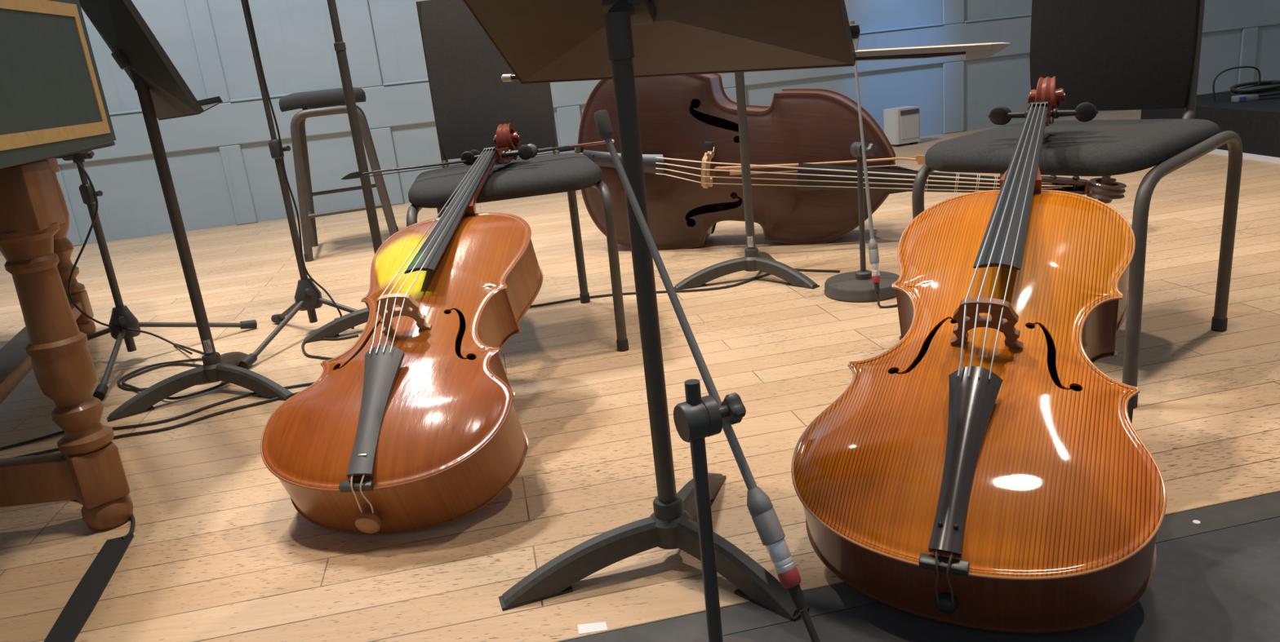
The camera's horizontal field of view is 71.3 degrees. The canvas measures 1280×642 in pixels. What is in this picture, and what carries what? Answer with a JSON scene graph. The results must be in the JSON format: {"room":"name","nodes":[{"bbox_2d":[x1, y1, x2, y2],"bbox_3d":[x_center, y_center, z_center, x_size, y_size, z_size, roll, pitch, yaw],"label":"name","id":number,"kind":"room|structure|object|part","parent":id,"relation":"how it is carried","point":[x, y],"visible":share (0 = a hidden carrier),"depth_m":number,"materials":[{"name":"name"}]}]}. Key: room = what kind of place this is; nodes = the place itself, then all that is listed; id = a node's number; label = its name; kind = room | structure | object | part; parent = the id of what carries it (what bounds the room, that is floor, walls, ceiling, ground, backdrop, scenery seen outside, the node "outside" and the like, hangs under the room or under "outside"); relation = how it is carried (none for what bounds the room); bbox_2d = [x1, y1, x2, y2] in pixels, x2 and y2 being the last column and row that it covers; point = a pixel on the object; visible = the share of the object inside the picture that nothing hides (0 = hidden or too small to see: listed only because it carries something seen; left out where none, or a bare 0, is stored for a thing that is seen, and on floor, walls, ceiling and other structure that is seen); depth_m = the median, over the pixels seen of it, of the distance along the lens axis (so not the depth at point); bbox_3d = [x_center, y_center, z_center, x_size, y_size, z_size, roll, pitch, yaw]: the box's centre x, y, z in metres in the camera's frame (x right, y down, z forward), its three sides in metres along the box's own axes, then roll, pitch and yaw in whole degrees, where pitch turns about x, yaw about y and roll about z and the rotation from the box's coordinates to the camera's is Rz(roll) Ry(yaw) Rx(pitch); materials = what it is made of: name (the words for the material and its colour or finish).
{"room":"music room","nodes":[
{"label":"music room","id":0,"kind":"room"},
{"bbox_2d":[0,110,1279,641],"bbox_3d":[1.709,-0.811,4.661,19.000,0.050,6.600,-9,17,-9],"label":"floor","id":1,"kind":"structure","parent":0,"point":[220,550],"depth_m":1.82,"materials":[{"name":"brown wood"}]},
{"bbox_2d":[0,0,133,530],"bbox_3d":[-1.661,-0.236,1.901,1.285,1.120,2.466,-8,17,-7],"label":"harpsichord","id":2,"kind":"object","parent":1,"relation":"on","point":[53,104],"visible":0.98,"depth_m":1.51,"materials":[{"name":"brown wood"}]},
{"bbox_3d":[-0.987,0.057,1.520,0.103,0.642,0.103,-8,17,-6],"label":"leg","id":3,"kind":"part","parent":2,"relation":"part of","materials":[{"name":"brown wood"}]},
{"bbox_3d":[-1.889,-0.257,2.890,0.112,0.642,0.112,-6,17,0],"label":"leg","id":4,"kind":"part","parent":2,"relation":"part of","materials":[{"name":"brown wood"}]},
{"bbox_2d":[43,534,133,641],"bbox_3d":[-0.851,0.421,1.373,0.045,0.004,0.367,-10,17,-13],"label":"tape","id":5,"kind":"object","parent":1,"relation":"on","point":[82,602],"visible":1,"depth_m":1.38,"materials":[{"name":"black plastic"}]},
{"bbox_2d":[75,499,135,539],"bbox_3d":[-1.078,0.355,1.666,0.458,0.007,0.101,1,18,23],"label":"cable","id":6,"kind":"object","parent":1,"relation":"on","point":[132,517],"visible":0.33,"depth_m":1.57,"materials":[{"name":"grey plastic"}]},
{"bbox_2d":[54,150,257,400],"bbox_3d":[-1.560,-0.155,2.482,0.655,0.612,0.590,-6,17,0],"label":"microphone stand","id":7,"kind":"object","parent":1,"relation":"on","point":[121,316],"visible":0.8,"depth_m":2.55,"materials":[{"name":"black paint"}]},
{"bbox_3d":[-1.673,0.057,2.674,0.346,0.102,0.015,0,18,20],"label":"leg","id":8,"kind":"part","parent":7,"relation":"part of","materials":[{"name":"black paint"}]},
{"bbox_3d":[-1.443,0.101,2.445,0.015,0.102,0.318,-10,17,-14],"label":"leg","id":9,"kind":"part","parent":7,"relation":"part of","materials":[{"name":"black paint"}]},
{"bbox_2d":[67,156,204,355],"bbox_3d":[-1.440,-0.182,2.558,0.328,0.599,0.203,-3,17,10],"label":"cable","id":10,"kind":"object","parent":7,"relation":"hanging from","point":[180,347],"visible":0.99,"depth_m":2.51,"materials":[{"name":"grey plastic"}]},
{"bbox_3d":[-1.363,0.012,2.714,0.309,0.101,0.015,-19,21,-37],"label":"leg","id":11,"kind":"part","parent":7,"relation":"part of","materials":[{"name":"black paint"}]},
{"bbox_2d":[12,391,301,457],"bbox_3d":[-1.067,0.236,2.060,0.820,0.007,0.046,-13,18,-22],"label":"cable","id":12,"kind":"object","parent":1,"relation":"on","point":[295,393],"visible":0.66,"depth_m":2.05,"materials":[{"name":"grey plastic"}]},
{"bbox_2d":[0,382,315,450],"bbox_3d":[-1.128,0.225,2.118,0.795,0.007,0.082,-11,17,-17],"label":"cable","id":13,"kind":"object","parent":1,"relation":"on","point":[307,384],"visible":0.65,"depth_m":2.08,"materials":[{"name":"grey plastic"}]},
{"bbox_2d":[116,358,230,399],"bbox_3d":[-1.250,0.155,2.387,0.229,0.013,0.418,-19,21,-37],"label":"cable","id":14,"kind":"object","parent":1,"relation":"on","point":[157,366],"visible":0.73,"depth_m":2.46,"materials":[{"name":"grey plastic"}]},
{"bbox_2d":[79,0,294,422],"bbox_3d":[-1.171,-0.279,2.104,0.386,0.986,0.510,-17,20,-33],"label":"music stand","id":15,"kind":"object","parent":1,"relation":"on","point":[163,94],"visible":0.96,"depth_m":2.10,"materials":[{"name":"black metal"}]},
{"bbox_3d":[-1.176,0.173,2.201,0.248,0.070,0.034,-17,20,-32],"label":"leg","id":16,"kind":"part","parent":15,"relation":"part of","materials":[{"name":"black metal"}]},
{"bbox_3d":[-1.098,0.107,2.392,0.034,0.070,0.264,-8,17,-8],"label":"leg","id":17,"kind":"part","parent":15,"relation":"part of","materials":[{"name":"black metal"}]},
{"bbox_3d":[-0.962,0.148,2.208,0.256,0.070,0.034,3,19,27],"label":"leg","id":18,"kind":"part","parent":15,"relation":"part of","materials":[{"name":"black metal"}]},
{"bbox_2d":[239,0,357,368],"bbox_3d":[-1.093,-0.571,2.412,0.531,1.349,0.403,2,19,27],"label":"microphone stand","id":19,"kind":"object","parent":1,"relation":"on","point":[308,297],"visible":0.94,"depth_m":2.61,"materials":[{"name":"black paint"}]},
{"bbox_3d":[-1.037,0.022,2.562,0.090,0.101,0.286,-6,17,0],"label":"leg","id":20,"kind":"part","parent":19,"relation":"part of","materials":[{"name":"black paint"}]},
{"bbox_3d":[-1.086,-0.040,2.787,0.194,0.101,0.015,8,22,39],"label":"leg","id":21,"kind":"part","parent":19,"relation":"part of","materials":[{"name":"black paint"}]},
{"bbox_2d":[245,0,354,328],"bbox_3d":[-1.013,-0.614,2.550,0.090,1.342,0.159,-19,21,-36],"label":"cable","id":22,"kind":"object","parent":19,"relation":"attached to","point":[246,1],"visible":0.84,"depth_m":2.57,"materials":[{"name":"grey plastic"}]},
{"bbox_3d":[-0.860,-0.030,2.674,0.254,0.101,0.015,-1,17,17],"label":"leg","id":23,"kind":"part","parent":19,"relation":"part of","materials":[{"name":"black paint"}]},
{"bbox_2d":[301,334,358,359],"bbox_3d":[-0.862,0.080,2.507,0.160,0.007,0.327,-13,18,-21],"label":"cable","id":24,"kind":"object","parent":1,"relation":"on","point":[355,335],"visible":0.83,"depth_m":2.59,"materials":[{"name":"grey plastic"}]},
{"bbox_2d":[278,87,398,262],"bbox_3d":[-1.340,-0.672,3.985,0.408,0.700,0.432,-10,17,-14],"label":"stool","id":25,"kind":"object","parent":1,"relation":"on","point":[331,101],"visible":0.8,"depth_m":3.80,"materials":[{"name":"black paint"}]},
{"bbox_3d":[-1.380,-0.576,3.797,0.210,0.631,0.043,-12,18,-19],"label":"leg","id":26,"kind":"part","parent":25,"relation":"part of","materials":[{"name":"black paint"}]},
{"bbox_3d":[-1.481,-0.666,4.134,0.209,0.631,0.043,-11,17,-15],"label":"leg","id":27,"kind":"part","parent":25,"relation":"part of","materials":[{"name":"black paint"}]},
{"bbox_3d":[-1.384,-0.970,3.891,0.355,0.071,0.360,-11,17,-17],"label":"seat","id":28,"kind":"part","parent":25,"relation":"part of","materials":[{"name":"black fabric"}]},
{"bbox_3d":[-1.382,-0.616,4.191,0.337,0.017,0.016,-11,17,-17],"label":"foot rail","id":29,"kind":"part","parent":25,"relation":"part of","materials":[{"name":"black metal"}]},
{"bbox_3d":[-1.271,-0.475,3.855,0.344,0.017,0.016,-11,17,-17],"label":"foot rail","id":30,"kind":"part","parent":25,"relation":"part of","materials":[{"name":"grey metal"}]},
{"bbox_3d":[-1.193,-0.613,3.855,0.209,0.631,0.043,-11,17,-15],"label":"leg","id":31,"kind":"part","parent":25,"relation":"part of","materials":[{"name":"black paint"}]},
{"bbox_3d":[-1.294,-0.703,4.192,0.210,0.631,0.043,-12,18,-19],"label":"leg","id":32,"kind":"part","parent":25,"relation":"part of","materials":[{"name":"black paint"}]},
{"bbox_2d":[303,0,382,343],"bbox_3d":[-0.845,-0.644,2.530,0.535,1.372,0.435,-6,17,0],"label":"music stand","id":33,"kind":"object","parent":1,"relation":"on","point":[332,329],"visible":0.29,"depth_m":2.55,"materials":[{"name":"black metal"}]},
{"bbox_3d":[-0.868,0.005,2.651,0.253,0.070,0.034,-11,17,-15],"label":"leg","id":34,"kind":"part","parent":33,"relation":"part of","materials":[{"name":"black metal"}]},
{"bbox_2d":[260,123,542,534],"bbox_3d":[-0.341,-0.081,1.868,0.438,0.570,1.167,-2,17,15],"label":"cello","id":35,"kind":"object","parent":1,"relation":"on","point":[415,426],"visible":1,"depth_m":1.51,"materials":[{"name":"brown wood"}]},
{"bbox_2d":[406,0,628,351],"bbox_3d":[-0.356,-0.394,2.336,0.487,0.906,0.572,-8,17,-8],"label":"chair","id":36,"kind":"object","parent":1,"relation":"on","point":[470,99],"visible":0.74,"depth_m":2.45,"materials":[{"name":"black paint"}]},
{"bbox_3d":[-0.522,-0.092,2.227,0.028,0.419,0.259,-7,17,-3],"label":"leg","id":37,"kind":"part","parent":36,"relation":"part of","materials":[{"name":"black paint"}]},
{"bbox_3d":[-0.544,-0.163,2.472,0.033,0.419,0.254,-7,17,-4],"label":"leg","id":38,"kind":"part","parent":36,"relation":"part of","materials":[{"name":"black paint"}]},
{"bbox_2d":[341,139,614,179],"bbox_3d":[-0.393,-0.411,2.260,0.704,0.016,0.012,-12,17,-20],"label":"bow","id":39,"kind":"object","parent":36,"relation":"on","point":[357,175],"visible":0.8,"depth_m":2.22,"materials":[{"name":"brown wood"}]},
{"bbox_3d":[-0.135,-0.466,2.356,0.108,0.008,0.007,-11,17,-20],"label":"handle","id":40,"kind":"part","parent":39,"relation":"part of","materials":[{"name":"brown wood"}]},
{"bbox_3d":[-0.422,-0.685,2.495,0.325,0.427,0.062,-8,17,-8],"label":"backrest","id":41,"kind":"part","parent":36,"relation":"part of","materials":[{"name":"fabric"}]},
{"bbox_3d":[-0.348,-0.370,2.300,0.470,0.054,0.450,-8,17,-8],"label":"seat","id":42,"kind":"part","parent":36,"relation":"part of","materials":[{"name":"black fabric"}]},
{"bbox_3d":[-0.160,-0.225,2.545,0.031,0.420,0.294,-10,17,-11],"label":"leg","id":43,"kind":"part","parent":36,"relation":"part of","materials":[{"name":"black paint"}]},
{"bbox_3d":[-0.090,-0.157,2.289,0.027,0.419,0.254,-10,17,-13],"label":"leg","id":44,"kind":"part","parent":36,"relation":"part of","materials":[{"name":"black paint"}]},
{"bbox_2d":[577,622,607,634],"bbox_3d":[-0.062,0.401,1.165,0.040,0.001,0.020,-6,17,0],"label":"tape","id":45,"kind":"object","parent":1,"relation":"on","point":[594,627],"visible":1,"depth_m":1.17,"materials":[{"name":"white paper"}]},
{"bbox_2d":[462,0,860,622],"bbox_3d":[0.031,-0.105,1.224,0.542,0.912,0.402,-2,17,14],"label":"music stand","id":46,"kind":"object","parent":1,"relation":"on","point":[622,42],"visible":0.94,"depth_m":1.19,"materials":[{"name":"black metal"}]},
{"bbox_3d":[-0.073,0.336,1.262,0.251,0.070,0.034,-11,17,-16],"label":"leg","id":47,"kind":"part","parent":46,"relation":"part of","materials":[{"name":"black metal"}]},
{"bbox_3d":[0.087,0.275,1.409,0.034,0.070,0.252,0,18,20],"label":"leg","id":48,"kind":"part","parent":46,"relation":"part of","materials":[{"name":"black metal"}]},
{"bbox_3d":[0.123,0.329,1.217,0.034,0.070,0.224,-21,22,-40],"label":"leg","id":49,"kind":"part","parent":46,"relation":"part of","materials":[{"name":"black metal"}]},
{"bbox_2d":[501,42,1009,82],"bbox_3d":[0.117,-0.359,1.251,0.744,0.044,0.013,2,19,26],"label":"bow","id":50,"kind":"object","parent":46,"relation":"on","point":[977,51],"visible":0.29,"depth_m":1.13,"materials":[{"name":"pale wood"},{"name":"silver"}]},
{"bbox_3d":[-0.173,-0.380,1.391,0.063,0.009,0.009,5,27,25],"label":"handle","id":51,"kind":"part","parent":50,"relation":"part of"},
{"bbox_2d":[529,268,839,307],"bbox_3d":[0.112,-0.099,2.754,1.013,0.007,0.118,-8,17,-6],"label":"cable","id":52,"kind":"object","parent":1,"relation":"on","point":[797,269],"visible":0.76,"depth_m":2.75,"materials":[{"name":"grey plastic"}]},
{"bbox_2d":[673,72,819,290],"bbox_3d":[0.306,-0.628,2.703,0.537,1.007,0.360,0,18,20],"label":"music stand","id":53,"kind":"object","parent":1,"relation":"on","point":[753,260],"visible":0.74,"depth_m":2.72,"materials":[{"name":"black metal"}]},
{"bbox_3d":[0.229,-0.149,2.773,0.247,0.070,0.034,-8,17,-6],"label":"leg","id":54,"kind":"part","parent":53,"relation":"part of","materials":[{"name":"black metal"}]},
{"bbox_3d":[0.393,-0.200,2.885,0.034,0.070,0.226,1,18,22],"label":"leg","id":55,"kind":"part","parent":53,"relation":"part of","materials":[{"name":"black metal"}]},
{"bbox_3d":[0.431,-0.149,2.699,0.034,0.070,0.237,-20,21,-39],"label":"leg","id":56,"kind":"part","parent":53,"relation":"part of","materials":[{"name":"black metal"}]},
{"bbox_2d":[574,73,1126,250],"bbox_3d":[0.631,-0.597,3.068,1.885,0.682,0.388,-1,17,17],"label":"double bass","id":57,"kind":"object","parent":1,"relation":"on","point":[689,127],"visible":0.77,"depth_m":3.11,"materials":[{"name":"brown wood"}]},
{"bbox_2d":[714,155,924,175],"bbox_3d":[0.605,-0.523,2.998,0.714,0.042,0.015,-2,17,14],"label":"bow","id":58,"kind":"object","parent":57,"relation":"on","point":[920,159],"visible":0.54,"depth_m":2.98,"materials":[{"name":"brown wood"}]},
{"bbox_3d":[0.291,-0.526,3.074,0.033,0.011,0.011,-1,24,14],"label":"handle","id":59,"kind":"part","parent":58,"relation":"part of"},
{"bbox_2d":[824,142,899,302],"bbox_3d":[0.613,-0.284,2.471,0.220,0.421,0.220,-6,17,0],"label":"microphone stand","id":60,"kind":"object","parent":1,"relation":"on","point":[858,286],"visible":0.87,"depth_m":2.46,"materials":[{"name":"black paint"}]},
{"bbox_3d":[0.611,-0.307,2.464,0.015,0.369,0.015,5,20,32],"label":"post","id":61,"kind":"part","parent":60,"relation":"part of","materials":[{"name":"grey plastic"}]},
{"bbox_2d":[848,20,880,293],"bbox_3d":[0.598,-0.439,2.380,0.025,0.697,0.244,-5,17,3],"label":"microphone","id":62,"kind":"object","parent":60,"relation":"attached to","point":[873,245],"visible":0.84,"depth_m":2.37,"materials":[{"name":"grey metal"}]},
{"bbox_3d":[0.593,-0.497,2.384,0.010,0.567,0.010,-5,-2,4],"label":"stem","id":63,"kind":"part","parent":62,"relation":"part of","materials":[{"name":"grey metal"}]},
{"bbox_3d":[0.617,-0.457,2.381,0.034,0.034,0.015,-16,19,-29],"label":"clamp knob","id":64,"kind":"part","parent":60,"relation":"part of","materials":[{"name":"grey plastic"}]},
{"bbox_2d":[876,293,897,308],"bbox_3d":[0.737,-0.076,2.401,0.232,0.040,0.049,-14,18,-25],"label":"cable","id":65,"kind":"object","parent":1,"relation":"on","point":[877,294],"visible":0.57,"depth_m":2.36,"materials":[{"name":"grey plastic"}]},
{"bbox_2d":[883,106,919,146],"bbox_3d":[1.621,-1.204,5.522,0.170,0.225,0.133,-11,17,-16],"label":"box","id":66,"kind":"object","parent":1,"relation":"on","point":[901,124],"visible":1,"depth_m":5.47,"materials":[{"name":"grey plastic"}]},
{"bbox_3d":[1.653,-1.188,5.466,0.126,0.135,0.003,-11,17,-16],"label":"panel","id":67,"kind":"part","parent":66,"relation":"part of","materials":[{"name":"beige plastic"}]},
{"bbox_2d":[911,0,1242,408],"bbox_3d":[0.885,-0.420,1.850,0.568,0.980,0.532,-19,21,-37],"label":"chair","id":68,"kind":"object","parent":1,"relation":"on","point":[1107,55],"visible":0.73,"depth_m":1.88,"materials":[{"name":"black paint"}]},
{"bbox_3d":[0.690,-0.172,2.045,0.220,0.428,0.029,-21,22,-40],"label":"leg","id":69,"kind":"part","parent":68,"relation":"part of","materials":[{"name":"black paint"}]},
{"bbox_3d":[0.900,-0.373,1.876,0.470,0.054,0.460,-19,21,-37],"label":"seat","id":70,"kind":"part","parent":68,"relation":"part of","materials":[{"name":"black fabric"}]},
{"bbox_3d":[1.027,-0.716,1.947,0.057,0.500,0.345,-19,21,-37],"label":"backrest","id":71,"kind":"part","parent":68,"relation":"part of","materials":[{"name":"black fabric"}]},
{"bbox_3d":[0.966,-0.089,1.673,0.298,0.430,0.044,-21,22,-40],"label":"leg","id":72,"kind":"part","parent":68,"relation":"part of","materials":[{"name":"black paint"}]},
{"bbox_3d":[1.170,-0.164,1.829,0.241,0.438,0.034,-19,21,-37],"label":"leg","id":73,"kind":"part","parent":68,"relation":"part of","materials":[{"name":"black paint"}]},
{"bbox_2d":[1140,80,1279,164],"bbox_3d":[3.698,-1.048,4.163,2.223,0.280,1.650,-6,17,0],"label":"stage riser","id":74,"kind":"object","parent":1,"relation":"on","point":[1256,122],"depth_m":4.01,"materials":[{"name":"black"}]},
{"bbox_2d":[1212,66,1261,101],"bbox_3d":[2.854,-1.140,4.271,0.230,0.148,0.008,-6,17,0],"label":"cable","id":75,"kind":"object","parent":74,"relation":"on","point":[1241,67],"visible":1,"depth_m":4.26,"materials":[{"name":"grey plastic"}]},
{"bbox_3d":[2.835,-1.044,4.183,0.100,0.028,0.053,-6,17,0],"label":"plug strip","id":76,"kind":"part","parent":74,"relation":"part of","materials":[{"name":"white plastic"}]},
{"bbox_3d":[3.000,-1.105,4.234,0.384,0.070,0.236,-6,17,0],"label":"cable coil","id":77,"kind":"part","parent":74,"relation":"part of","materials":[{"name":"black rubber"}]},
{"bbox_2d":[0,0,1279,255],"bbox_3d":[1.096,-3.141,5.214,18.000,4.200,0.156,-9,17,-9],"label":"wall","id":78,"kind":"structure","parent":0,"point":[224,172],"depth_m":5.13,"materials":[{"name":"paint"}]},
{"bbox_2d":[560,492,1279,641],"bbox_3d":[2.344,0.065,1.513,19.000,0.050,0.055,-9,17,-9],"label":"trim","id":79,"kind":"structure","parent":0,"point":[748,616],"depth_m":1.17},
{"bbox_2d":[1192,520,1200,524],"bbox_3d":[0.783,0.283,1.256,0.010,0.001,0.010,-6,17,0],"label":"washer","id":80,"kind":"object","parent":79,"relation":"on","point":[1195,522],"visible":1,"depth_m":1.25,"materials":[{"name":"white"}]},
{"bbox_2d":[726,516,1279,641],"bbox_3d":[2.678,0.525,-0.142,19.000,0.050,3.442,-9,17,-9],"label":"floor","id":81,"kind":"structure","parent":0,"point":[1223,585],"depth_m":1.10,"materials":[{"name":"black"}]},
{"bbox_2d":[673,378,757,641],"bbox_3d":[0.072,0.247,0.947,0.170,0.391,0.170,-6,17,0],"label":"microphone stand","id":82,"kind":"object","parent":81,"relation":"on","point":[698,418],"visible":1,"depth_m":0.91,"materials":[{"name":"black paint"}]},
{"bbox_2d":[594,109,806,610],"bbox_3d":[0.061,0.030,0.944,0.025,0.501,0.282,-17,20,-31],"label":"microphone","id":83,"kind":"object","parent":82,"relation":"attached to","point":[768,526],"visible":1,"depth_m":0.93,"materials":[{"name":"grey metal"}]},
{"bbox_3d":[0.040,-0.015,0.952,0.010,0.416,0.010,-17,-10,-32],"label":"stem","id":84,"kind":"part","parent":83,"relation":"part of","materials":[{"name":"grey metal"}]},
{"bbox_3d":[0.069,0.223,0.940,0.015,0.341,0.015,-17,20,-32],"label":"post","id":85,"kind":"part","parent":82,"relation":"part of","materials":[{"name":"grey plastic"}]},
{"bbox_3d":[0.096,0.090,0.917,0.015,0.034,0.034,-12,18,-20],"label":"clamp knob","id":86,"kind":"part","parent":82,"relation":"part of","materials":[{"name":"grey plastic"}]},
{"bbox_2d":[799,608,820,641],"bbox_3d":[0.057,0.401,0.851,0.421,0.156,0.102,-19,21,-38],"label":"cable","id":87,"kind":"object","parent":81,"relation":"on","point":[804,613],"visible":1,"depth_m":0.90,"materials":[{"name":"grey plastic"}]},
{"bbox_2d":[791,75,1166,633],"bbox_3d":[0.558,-0.062,1.463,0.436,0.574,1.166,1,18,23],"label":"cello","id":88,"kind":"object","parent":81,"relation":"on","point":[980,470],"visible":1,"depth_m":1.13,"materials":[{"name":"brown wood"}]}
]}

